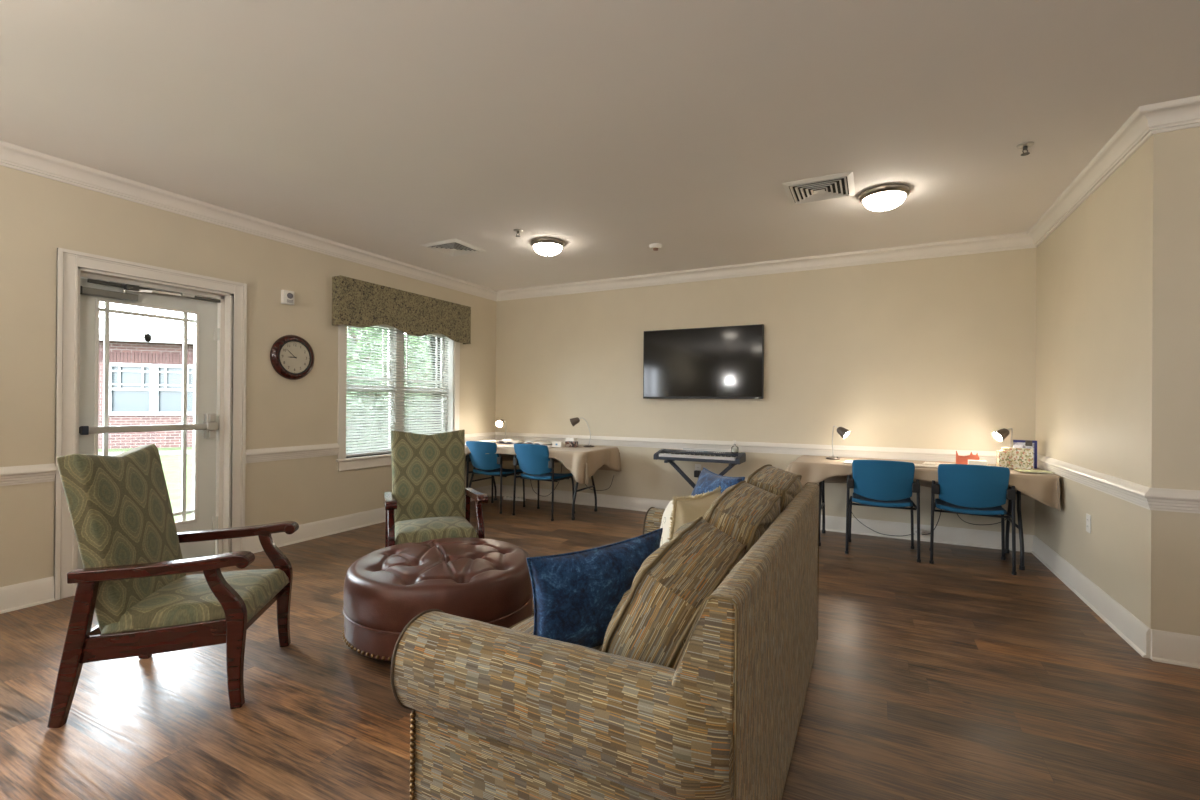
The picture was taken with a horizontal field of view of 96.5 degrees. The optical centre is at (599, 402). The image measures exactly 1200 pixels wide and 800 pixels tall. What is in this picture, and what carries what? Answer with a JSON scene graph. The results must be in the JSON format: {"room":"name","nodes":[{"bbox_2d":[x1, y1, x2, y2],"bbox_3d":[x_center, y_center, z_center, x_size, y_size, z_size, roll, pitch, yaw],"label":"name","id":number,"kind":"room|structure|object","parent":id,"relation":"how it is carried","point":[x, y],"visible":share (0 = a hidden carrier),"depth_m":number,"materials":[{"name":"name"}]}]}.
{"room":"care facility","nodes":[
{"label":"care facility","id":0,"kind":"room"},
{"bbox_2d":[0,165,495,586],"bbox_3d":[-4.166,-0.141,2.077,0.200,2.740,11.901,0,0,27],"label":"wall","id":1,"kind":"structure","parent":0,"point":[39,215],"depth_m":4.19,"materials":[{"name":"paint"}]},
{"bbox_2d":[0,576,54,613],"bbox_3d":[-5.094,1.144,0.031,0.028,0.148,7.425,0,0,27],"label":"baseboard","id":2,"kind":"structure","parent":1,"relation":"attached to","point":[40,591],"depth_m":3.23,"materials":[{"name":"paint"}]},
{"bbox_2d":[0,463,56,485],"bbox_3d":[-3.585,0.437,2.961,0.037,0.111,0.840,0,0,27],"label":"trim","id":3,"kind":"structure","parent":1,"relation":"attached to","point":[27,474],"depth_m":3.22,"materials":[{"name":"paint"}]},
{"bbox_2d":[54,248,246,599],"bbox_3d":[-3.228,0.138,3.889,0.224,2.200,1.128,0,0,27],"label":"door","id":4,"kind":"structure","parent":1,"relation":"in","point":[219,394],"depth_m":3.98,"materials":[{"name":"paint"}]},
{"bbox_2d":[144,334,150,341],"bbox_3d":[-3.261,-0.465,3.868,0.028,0.062,0.043,0,0,27],"label":"hook","id":5,"kind":"object","parent":4,"relation":"attached to","point":[147,336],"visible":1,"depth_m":3.86,"materials":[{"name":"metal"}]},
{"bbox_2d":[281,290,293,304],"bbox_3d":[-2.705,-0.907,4.641,0.057,0.120,0.100,0,0,27],"label":"fire alarm","id":6,"kind":"object","parent":1,"relation":"attached to","point":[287,297],"visible":1,"depth_m":4.62,"materials":[{"name":"white plastic"}]},
{"bbox_2d":[270,335,314,379],"bbox_3d":[-2.684,-0.392,4.695,0.048,0.396,0.396,0,0,27],"label":"wall clock","id":7,"kind":"object","parent":1,"relation":"attached to","point":[292,357],"visible":1,"depth_m":4.67,"materials":[{"name":"brown wood"}]},
{"bbox_2d":[245,443,339,462],"bbox_3d":[-2.686,0.446,4.718,0.037,0.111,0.852,0,0,27],"label":"trim","id":8,"kind":"structure","parent":1,"relation":"attached to","point":[307,451],"depth_m":4.68,"materials":[{"name":"paint"}]},
{"bbox_2d":[336,324,459,470],"bbox_3d":[-2.197,-0.136,5.888,0.234,1.600,1.694,0,0,27],"label":"window","id":9,"kind":"structure","parent":1,"relation":"in","point":[375,460],"depth_m":5.85,"materials":[{"name":"paint"}]},
{"bbox_2d":[346,325,401,456],"bbox_3d":[-2.355,-0.148,5.554,0.066,1.380,0.722,0,0,27],"label":"window blind","id":10,"kind":"object","parent":9,"relation":"attached to","point":[358,425],"visible":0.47,"depth_m":5.55,"materials":[{"name":"white plastic"}]},
{"bbox_2d":[400,331,448,434],"bbox_3d":[-2.019,-0.145,6.211,0.066,1.380,0.722,0,0,27],"label":"window blind","id":11,"kind":"object","parent":9,"relation":"attached to","point":[406,403],"visible":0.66,"depth_m":6.20,"materials":[{"name":"white plastic"}]},
{"bbox_2d":[332,275,470,343],"bbox_3d":[-2.060,-0.950,5.828,0.121,0.460,1.820,0,0,27],"label":"window valance","id":12,"kind":"object","parent":1,"relation":"attached to","point":[355,302],"visible":1,"depth_m":5.58,"materials":[{"name":"fabric"}]},
{"bbox_2d":[245,484,494,552],"bbox_3d":[-2.149,1.175,5.786,0.028,0.148,3.248,0,0,27],"label":"baseboard","id":13,"kind":"structure","parent":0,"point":[308,531],"depth_m":5.00,"materials":[{"name":"paint"}]},
{"bbox_2d":[0,0,1199,290],"bbox_3d":[1.499,-1.524,-0.871,12.556,0.100,11.801,0,0,27],"label":"ceiling","id":14,"kind":"structure","parent":0,"point":[610,130],"depth_m":2.71,"materials":[{"name":"paint"}]},
{"bbox_2d":[422,239,484,255],"bbox_3d":[-1.410,-1.477,5.161,0.430,0.021,0.430,0,0,27],"label":"ceiling vent","id":15,"kind":"object","parent":14,"relation":"in","point":[454,247],"visible":1,"depth_m":5.12,"materials":[{"name":"white plastic"}]},
{"bbox_2d":[514,229,522,236],"bbox_3d":[-0.706,-1.454,4.615,0.080,0.055,0.080,0,0,27],"label":"sprinkler head","id":16,"kind":"object","parent":14,"relation":"attached to","point":[515,230],"visible":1,"depth_m":4.61},
{"bbox_2d":[531,237,564,255],"bbox_3d":[-0.484,-1.416,4.962,0.316,0.128,0.316,0,0,27],"label":"ceiling light","id":17,"kind":"object","parent":14,"relation":"attached to","point":[545,246],"visible":1,"depth_m":4.87,"materials":[{"name":"white glass"}]},
{"bbox_2d":[649,243,661,250],"bbox_3d":[0.523,-1.447,5.020,0.124,0.050,0.124,0,0,27],"label":"smoke detector","id":18,"kind":"object","parent":14,"relation":"attached to","point":[654,246],"visible":1,"depth_m":4.99,"materials":[{"name":"white plastic"}]},
{"bbox_2d":[782,171,854,204],"bbox_3d":[1.513,-1.457,3.688,0.430,0.021,0.430,0,0,27],"label":"ceiling vent","id":19,"kind":"object","parent":14,"relation":"in","point":[839,185],"visible":1,"depth_m":3.65,"materials":[{"name":"white plastic"}]},
{"bbox_2d":[859,184,909,210],"bbox_3d":[1.984,-1.399,3.738,0.316,0.128,0.316,0,0,27],"label":"ceiling light","id":20,"kind":"object","parent":14,"relation":"attached to","point":[888,196],"visible":1,"depth_m":3.65,"materials":[{"name":"white glass"}]},
{"bbox_2d":[1017,141,1033,155],"bbox_3d":[2.416,-1.434,3.040,0.080,0.055,0.080,0,0,-7],"label":"sprinkler head","id":21,"kind":"object","parent":14,"relation":"attached to","point":[1025,145],"visible":1,"depth_m":3.03},
{"bbox_2d":[0,496,1199,799],"bbox_3d":[1.469,1.290,-0.871,12.576,0.050,11.801,0,0,27],"label":"floor","id":22,"kind":"structure","parent":0,"point":[959,676],"depth_m":2.25,"materials":[{"name":"brown wood"}]},
{"bbox_2d":[47,444,298,727],"bbox_3d":[-1.835,0.727,2.404,0.692,1.046,0.646,0,0,-13],"label":"armchair","id":23,"kind":"object","parent":22,"relation":"on","point":[140,592],"visible":1,"depth_m":2.17,"materials":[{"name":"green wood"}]},
{"bbox_2d":[384,430,487,547],"bbox_3d":[-1.180,0.734,3.773,0.646,1.046,0.692,0,0,-24],"label":"armchair","id":24,"kind":"object","parent":22,"relation":"on","point":[429,499],"visible":0.91,"depth_m":3.89,"materials":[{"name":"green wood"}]},
{"bbox_2d":[342,538,533,661],"bbox_3d":[-0.863,1.040,2.938,0.996,0.428,0.996,0,0,-9],"label":"ottoman","id":25,"kind":"object","parent":22,"relation":"on","point":[480,579],"visible":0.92,"depth_m":2.61,"materials":[{"name":"leather"}]},
{"bbox_2d":[466,441,524,513],"bbox_3d":[-1.248,0.852,6.337,0.554,0.810,0.586,0,0,30],"label":"chair","id":26,"kind":"object","parent":22,"relation":"on","point":[490,464],"visible":0.98,"depth_m":6.14,"materials":[{"name":"blue plastic"}]},
{"bbox_2d":[503,496,525,500],"bbox_3d":[-1.099,1.241,6.869,0.300,0.036,0.050,0,0,21],"label":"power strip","id":27,"kind":"object","parent":22,"relation":"on","point":[505,497],"visible":0.77,"depth_m":6.86,"materials":[{"name":"white plastic"}]},
{"bbox_2d":[468,454,596,519],"bbox_3d":[-0.811,0.893,6.296,1.830,0.735,0.740,0,0,27],"label":"folding table","id":28,"kind":"object","parent":22,"relation":"on","point":[472,475],"visible":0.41,"depth_m":6.16,"materials":[{"name":"black metal"}]},
{"bbox_2d":[465,442,621,484],"bbox_3d":[-0.782,0.676,6.275,1.927,0.327,0.908,0,0,27],"label":"tablecloth","id":29,"kind":"object","parent":28,"relation":"on","point":[582,462],"visible":0.49,"depth_m":5.73,"materials":[{"name":"beige fabric"}]},
{"bbox_2d":[479,440,497,442],"bbox_3d":[-1.430,0.496,6.717,0.200,0.022,0.260,0,0,19],"label":"flat book","id":30,"kind":"object","parent":29,"relation":"on","point":[493,441],"visible":0.46,"depth_m":6.75,"materials":[{"name":"paper"}]},
{"bbox_2d":[495,419,505,441],"bbox_3d":[-1.248,0.365,6.824,0.133,0.291,0.212,0,0,27],"label":"desk lamp","id":31,"kind":"object","parent":29,"relation":"on","point":[499,423],"visible":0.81,"depth_m":6.76,"materials":[{"name":"silver plastic"}]},
{"bbox_2d":[500,444,513,446],"bbox_3d":[-0.947,0.507,6.234,0.340,0.005,0.400,0,0,30],"label":"paper sheet","id":32,"kind":"object","parent":29,"relation":"on","point":[510,445],"visible":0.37,"depth_m":6.21,"materials":[{"name":"white paper"}]},
{"bbox_2d":[495,439,523,443],"bbox_3d":[-1.122,0.487,6.660,0.290,0.039,0.230,0,0,24],"label":"open book","id":33,"kind":"object","parent":29,"relation":"on","point":[507,441],"visible":1,"depth_m":6.61,"materials":[{"name":"paper"}]},
{"bbox_2d":[524,440,551,444],"bbox_3d":[-0.748,0.490,6.491,0.290,0.039,0.230,0,0,30],"label":"open book","id":34,"kind":"object","parent":29,"relation":"on","point":[537,442],"visible":0.97,"depth_m":6.44,"materials":[{"name":"paper"}]},
{"bbox_2d":[552,441,562,446],"bbox_3d":[-0.483,0.484,6.130,0.110,0.058,0.071,0,0,21],"label":"cube","id":35,"kind":"object","parent":29,"relation":"on","point":[554,444],"visible":1,"depth_m":6.10,"materials":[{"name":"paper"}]},
{"bbox_2d":[565,441,577,446],"bbox_3d":[-0.326,0.483,6.152,0.130,0.063,0.080,0,0,19],"label":"box","id":36,"kind":"object","parent":29,"relation":"on","point":[567,443],"visible":1,"depth_m":6.12,"materials":[{"name":"multicoloured cardboard"}]},
{"bbox_2d":[566,437,576,440],"bbox_3d":[-0.334,0.466,6.290,0.110,0.096,0.080,0,0,31],"label":"tissue box","id":37,"kind":"object","parent":29,"relation":"on","point":[569,438],"visible":0.51,"depth_m":6.26,"materials":[{"name":"paper"}]},
{"bbox_2d":[570,417,593,446],"bbox_3d":[-0.206,0.347,6.215,0.288,0.340,0.128,0,0,13],"label":"desk lamp","id":38,"kind":"object","parent":29,"relation":"on","point":[574,421],"visible":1,"depth_m":6.19,"materials":[{"name":"black plastic"}]},
{"bbox_2d":[512,444,574,520],"bbox_3d":[-0.634,0.856,5.989,0.554,0.810,0.586,0,0,30],"label":"chair","id":39,"kind":"object","parent":22,"relation":"on","point":[532,459],"visible":0.98,"depth_m":5.79,"materials":[{"name":"blue plastic"}]},
{"bbox_2d":[391,464,818,799],"bbox_3d":[0.297,0.782,2.127,0.919,0.958,2.007,0,0,27],"label":"sofa","id":40,"kind":"object","parent":22,"relation":"on","point":[695,688],"visible":0.95,"depth_m":1.35,"materials":[{"name":"fabric"}]},
{"bbox_2d":[511,616,602,650],"bbox_3d":[-0.022,0.863,1.723,0.683,0.172,0.501,0,0,27],"label":"seat cushion","id":41,"kind":"object","parent":40,"relation":"on","point":[526,625],"depth_m":1.88,"materials":[{"name":"fabric"}]},
{"bbox_2d":[526,528,662,647],"bbox_3d":[-0.001,0.634,1.749,0.536,0.395,0.168,0,0,-33],"label":"throw pillow","id":42,"kind":"object","parent":40,"relation":"on","point":[576,595],"visible":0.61,"depth_m":1.65,"materials":[{"name":"blue fabric"}]},
{"bbox_2d":[601,519,744,668],"bbox_3d":[0.239,0.622,1.676,0.368,0.443,0.533,0,0,27],"label":"cushion","id":43,"kind":"object","parent":40,"relation":"on","point":[653,620],"depth_m":1.47,"materials":[{"name":"fabric"}]},
{"bbox_2d":[660,486,720,546],"bbox_3d":[0.418,0.612,2.432,0.277,0.431,0.424,0,0,27],"label":"throw pillow","id":44,"kind":"object","parent":40,"relation":"on","point":[680,511],"visible":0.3,"depth_m":2.30,"materials":[{"name":"beige fabric"}]},
{"bbox_2d":[691,467,744,495],"bbox_3d":[0.574,0.565,2.764,0.207,0.416,0.470,0,0,-15],"label":"throw pillow","id":45,"kind":"object","parent":40,"relation":"on","point":[707,481],"visible":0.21,"depth_m":2.74,"materials":[{"name":"blue fabric"}]},
{"bbox_2d":[703,482,779,556],"bbox_3d":[0.521,0.563,2.078,0.330,0.462,0.563,0,0,27],"label":"cushion","id":46,"kind":"object","parent":40,"relation":"on","point":[743,512],"depth_m":1.88,"materials":[{"name":"fabric"}]},
{"bbox_2d":[749,466,801,512],"bbox_3d":[0.785,0.550,2.560,0.315,0.474,0.612,0,0,27],"label":"cushion","id":47,"kind":"object","parent":40,"relation":"on","point":[774,480],"depth_m":2.35,"materials":[{"name":"fabric"}]},
{"bbox_2d":[664,460,736,487],"bbox_3d":[1.066,0.945,5.656,0.719,0.650,0.340,0,0,27],"label":"keyboard stand","id":48,"kind":"object","parent":22,"relation":"on","point":[671,462],"visible":0.3,"depth_m":5.69,"materials":[{"name":"black metal"}]},
{"bbox_2d":[653,448,745,463],"bbox_3d":[1.048,0.563,5.665,0.920,0.114,0.288,0,0,27],"label":"keyboard","id":49,"kind":"object","parent":48,"relation":"on","point":[687,454],"visible":1,"depth_m":5.60,"materials":[{"name":"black plastic"}]},
{"bbox_2d":[731,443,737,452],"bbox_3d":[1.404,0.463,5.570,0.072,0.125,0.072,0,0,27],"label":"clear bottle","id":50,"kind":"object","parent":49,"relation":"on","point":[732,450],"visible":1,"depth_m":5.58,"materials":[{"name":"clear glass"}]},
{"bbox_2d":[845,460,920,562],"bbox_3d":[2.406,0.876,4.574,0.554,0.810,0.586,0,0,26],"label":"chair","id":51,"kind":"object","parent":22,"relation":"on","point":[874,483],"visible":1,"depth_m":4.38,"materials":[{"name":"blue fabric"}]},
{"bbox_2d":[819,480,1024,569],"bbox_3d":[2.716,0.916,4.671,1.830,0.735,0.740,0,0,27],"label":"folding table","id":52,"kind":"object","parent":22,"relation":"on","point":[1019,526],"visible":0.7,"depth_m":4.53,"materials":[{"name":"metal"}]},
{"bbox_2d":[852,513,910,535],"bbox_3d":[2.605,0.936,5.022,0.594,0.586,0.095,0,0,40],"label":"power cable","id":53,"kind":"object","parent":52,"relation":"hanging from","point":[852,513],"visible":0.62,"depth_m":4.97,"materials":[{"name":"black plastic"}]},
{"bbox_2d":[786,455,1060,511],"bbox_3d":[2.660,0.681,4.657,1.938,0.289,0.830,0,0,27],"label":"tablecloth","id":54,"kind":"object","parent":52,"relation":"on","point":[1044,488],"visible":0.44,"depth_m":4.54,"materials":[{"name":"beige fabric"}]},
{"bbox_2d":[826,425,850,459],"bbox_3d":[2.216,0.375,4.968,0.128,0.316,0.235,0,0,-33],"label":"desk lamp","id":55,"kind":"object","parent":54,"relation":"on","point":[843,432],"visible":1,"depth_m":4.91,"materials":[{"name":"silver plastic"}]},
{"bbox_2d":[914,464,937,467],"bbox_3d":[2.704,0.531,4.478,0.300,0.005,0.210,0,0,21],"label":"paper sheet","id":56,"kind":"object","parent":54,"relation":"on","point":[917,465],"visible":0.53,"depth_m":4.46,"materials":[{"name":"white paper"}]},
{"bbox_2d":[922,462,950,464],"bbox_3d":[2.942,0.533,4.614,0.260,0.005,0.200,0,0,39],"label":"paper sheet","id":57,"kind":"object","parent":54,"relation":"on","point":[934,463],"visible":0.58,"depth_m":4.64,"materials":[{"name":"white paper"}]},
{"bbox_2d":[956,451,979,463],"bbox_3d":[3.105,0.475,4.526,0.166,0.125,0.060,0,0,27],"label":"holder","id":58,"kind":"object","parent":54,"relation":"on","point":[959,459],"visible":0.66,"depth_m":4.51,"materials":[{"name":"pink plastic"}]},
{"bbox_2d":[968,460,986,464],"bbox_3d":[3.101,0.507,4.398,0.124,0.059,0.070,0,0,27],"label":"tissue box","id":59,"kind":"object","parent":54,"relation":"on","point":[972,462],"visible":0.6,"depth_m":4.37,"materials":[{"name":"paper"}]},
{"bbox_2d":[992,428,1012,447],"bbox_3d":[3.360,0.376,4.467,0.242,0.329,0.127,0,0,-35],"label":"desk lamp","id":60,"kind":"object","parent":54,"relation":"on","point":[1000,435],"visible":0.75,"depth_m":4.41,"materials":[{"name":"black plastic"}]},
{"bbox_2d":[996,450,1010,467],"bbox_3d":[3.291,0.467,4.362,0.085,0.140,0.050,0,0,17],"label":"box","id":61,"kind":"object","parent":54,"relation":"on","point":[1003,458],"visible":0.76,"depth_m":4.34,"materials":[{"name":"multicoloured cardboard"}]},
{"bbox_2d":[1002,447,1032,469],"bbox_3d":[3.378,0.455,4.335,0.200,0.165,0.045,0,0,35],"label":"box","id":62,"kind":"object","parent":54,"relation":"on","point":[1021,458],"visible":0.77,"depth_m":4.30,"materials":[{"name":"multicoloured cardboard"}]},
{"bbox_2d":[1013,440,1036,468],"bbox_3d":[3.486,0.425,4.392,0.151,0.226,0.052,0,0,31],"label":"box","id":63,"kind":"object","parent":54,"relation":"on","point":[1032,444],"visible":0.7,"depth_m":4.36,"materials":[{"name":"blue cardboard"}]},
{"bbox_2d":[1014,469,1054,473],"bbox_3d":[3.344,0.534,4.127,0.210,0.008,0.150,0,0,21],"label":"booklet","id":64,"kind":"object","parent":54,"relation":"on","point":[1018,470],"visible":1,"depth_m":4.09,"materials":[{"name":"paper"}]},
{"bbox_2d":[957,514,1006,524],"bbox_3d":[3.316,0.894,4.669,0.466,0.334,0.153,0,0,27],"label":"power cable","id":65,"kind":"object","parent":52,"relation":"hanging from","point":[957,514],"visible":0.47,"depth_m":4.61,"materials":[{"name":"black plastic"}]},
{"bbox_2d":[929,464,1016,574],"bbox_3d":[2.960,0.880,4.287,0.554,0.810,0.586,0,0,30],"label":"chair","id":66,"kind":"object","parent":22,"relation":"on","point":[968,489],"visible":1,"depth_m":4.10,"materials":[{"name":"blue fabric"}]},
{"bbox_2d":[495,248,1035,534],"bbox_3d":[1.238,-0.095,5.951,5.892,2.740,0.120,0,0,27],"label":"wall","id":67,"kind":"structure","parent":0,"point":[939,352],"depth_m":5.41,"materials":[{"name":"paint"}]},
{"bbox_2d":[694,470,700,477],"bbox_3d":[1.062,1.003,5.924,0.094,0.492,0.059,0,0,27],"label":"power adapter","id":68,"kind":"object","parent":67,"relation":"attached to","point":[696,472],"visible":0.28,"depth_m":5.89,"materials":[{"name":"black plastic"}]},
{"bbox_2d":[695,464,700,469],"bbox_3d":[1.091,0.749,5.950,0.072,0.116,0.008,0,0,27],"label":"wall outlet","id":69,"kind":"object","parent":67,"relation":"attached to","point":[697,466],"visible":0.61,"depth_m":5.95,"materials":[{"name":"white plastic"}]},
{"bbox_2d":[643,324,763,398],"bbox_3d":[1.114,-0.425,5.902,1.345,0.778,0.084,0,0,27],"label":"television","id":70,"kind":"object","parent":67,"relation":"attached to","point":[725,362],"visible":1,"depth_m":5.84,"materials":[{"name":"black plastic"}]},
{"bbox_2d":[496,484,1033,552],"bbox_3d":[1.150,1.200,5.906,5.792,0.148,0.028,0,0,27],"label":"baseboard","id":71,"kind":"structure","parent":67,"relation":"attached to","point":[947,535],"depth_m":5.18,"materials":[{"name":"paint"}]},
{"bbox_2d":[465,432,1199,513],"bbox_3d":[3.671,0.491,3.399,12.556,0.111,2.202,0,0,27],"label":"trim","id":72,"kind":"structure","parent":67,"relation":"attached to","point":[1158,499],"depth_m":5.02,"materials":[{"name":"paint"}]},
{"bbox_2d":[914,528,921,534],"bbox_3d":[2.933,1.196,4.944,0.064,0.050,0.056,0,0,27],"label":"wall outlet","id":73,"kind":"object","parent":67,"relation":"attached to","point":[915,529],"visible":0.51,"depth_m":4.93,"materials":[{"name":"white plastic"}]},
{"bbox_2d":[1035,129,1186,633],"bbox_3d":[3.304,-0.084,3.610,0.120,2.740,2.165,0,0,27],"label":"wall","id":74,"kind":"structure","parent":0,"point":[1111,276],"depth_m":2.99,"materials":[{"name":"paint"}]},
{"bbox_2d":[0,95,1199,300],"bbox_3d":[1.498,-1.414,-0.871,12.556,0.120,11.801,0,0,27],"label":"trim","id":75,"kind":"structure","parent":74,"relation":"attached to","point":[1146,121],"depth_m":4.38,"materials":[{"name":"paint"}]},
{"bbox_2d":[1086,513,1090,532],"bbox_3d":[3.142,0.780,3.443,0.008,0.116,0.072,0,0,27],"label":"wall outlet","id":76,"kind":"object","parent":74,"relation":"attached to","point":[1088,517],"visible":1,"depth_m":3.43,"materials":[{"name":"white plastic"}]},
{"bbox_2d":[1031,535,1150,657],"bbox_3d":[3.229,1.212,3.642,0.028,0.148,2.165,0,0,27],"label":"baseboard","id":77,"kind":"structure","parent":74,"relation":"attached to","point":[1124,623],"depth_m":3.23,"materials":[{"name":"paint"}]},
{"bbox_2d":[1184,127,1199,635],"bbox_3d":[5.849,-0.069,1.159,6.644,2.740,0.120,0,0,27],"label":"wall","id":78,"kind":"structure","parent":0,"point":[1192,370],"depth_m":2.61,"materials":[{"name":"paint"}]},
{"bbox_2d":[1150,629,1199,668],"bbox_3d":[5.752,1.226,1.119,6.764,0.148,0.028,0,0,27],"label":"baseboard","id":79,"kind":"structure","parent":78,"relation":"attached to","point":[1174,648],"depth_m":2.62,"materials":[{"name":"paint"}]},
{"label":"outside","id":80,"kind":"structure","parent":0,"visible":0},
{"bbox_2d":[98,447,192,521],"bbox_3d":[-24.277,1.264,23.650,55.244,0.100,100.000,0,0,27],"label":"ground","id":81,"kind":"structure","parent":80,"point":[171,464],"depth_m":9.46,"materials":[{"name":"white concrete"}]},
{"bbox_2d":[98,447,362,455],"bbox_3d":[-12.142,1.277,13.036,24.030,0.020,1.202,0,0,-23],"label":"footpath","id":82,"kind":"structure","parent":81,"relation":"on","point":[177,452],"depth_m":13.34,"materials":[{"name":"concrete"}]},
{"bbox_2d":[98,318,426,448],"bbox_3d":[-14.481,-0.747,18.540,24.631,4.050,9.061,0,0,-23],"label":"brick building","id":83,"kind":"structure","parent":81,"relation":"on","point":[145,378],"depth_m":14.99,"materials":[{"name":"brick"}]},
{"bbox_2d":[346,326,428,449],"bbox_3d":[-4.739,-0.927,10.472,3.484,4.533,3.497,0,0,27],"label":"tree","id":84,"kind":"object","parent":81,"relation":"on","point":[372,326],"visible":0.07,"depth_m":10.28,"materials":[{"name":"green plant"}]},
{"bbox_2d":[346,364,428,450],"bbox_3d":[-3.701,0.336,9.256,1.671,2.025,2.007,0,0,27],"label":"shrub","id":85,"kind":"object","parent":81,"relation":"on","point":[366,364],"visible":0.23,"depth_m":8.94,"materials":[{"name":"green plant"}]},
{"bbox_2d":[384,336,427,386],"bbox_3d":[-3.303,-0.690,14.067,3.812,4.092,3.722,0,0,27],"label":"tree","id":86,"kind":"object","parent":81,"relation":"on","point":[425,336],"visible":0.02,"depth_m":13.19,"materials":[{"name":"green plant"}]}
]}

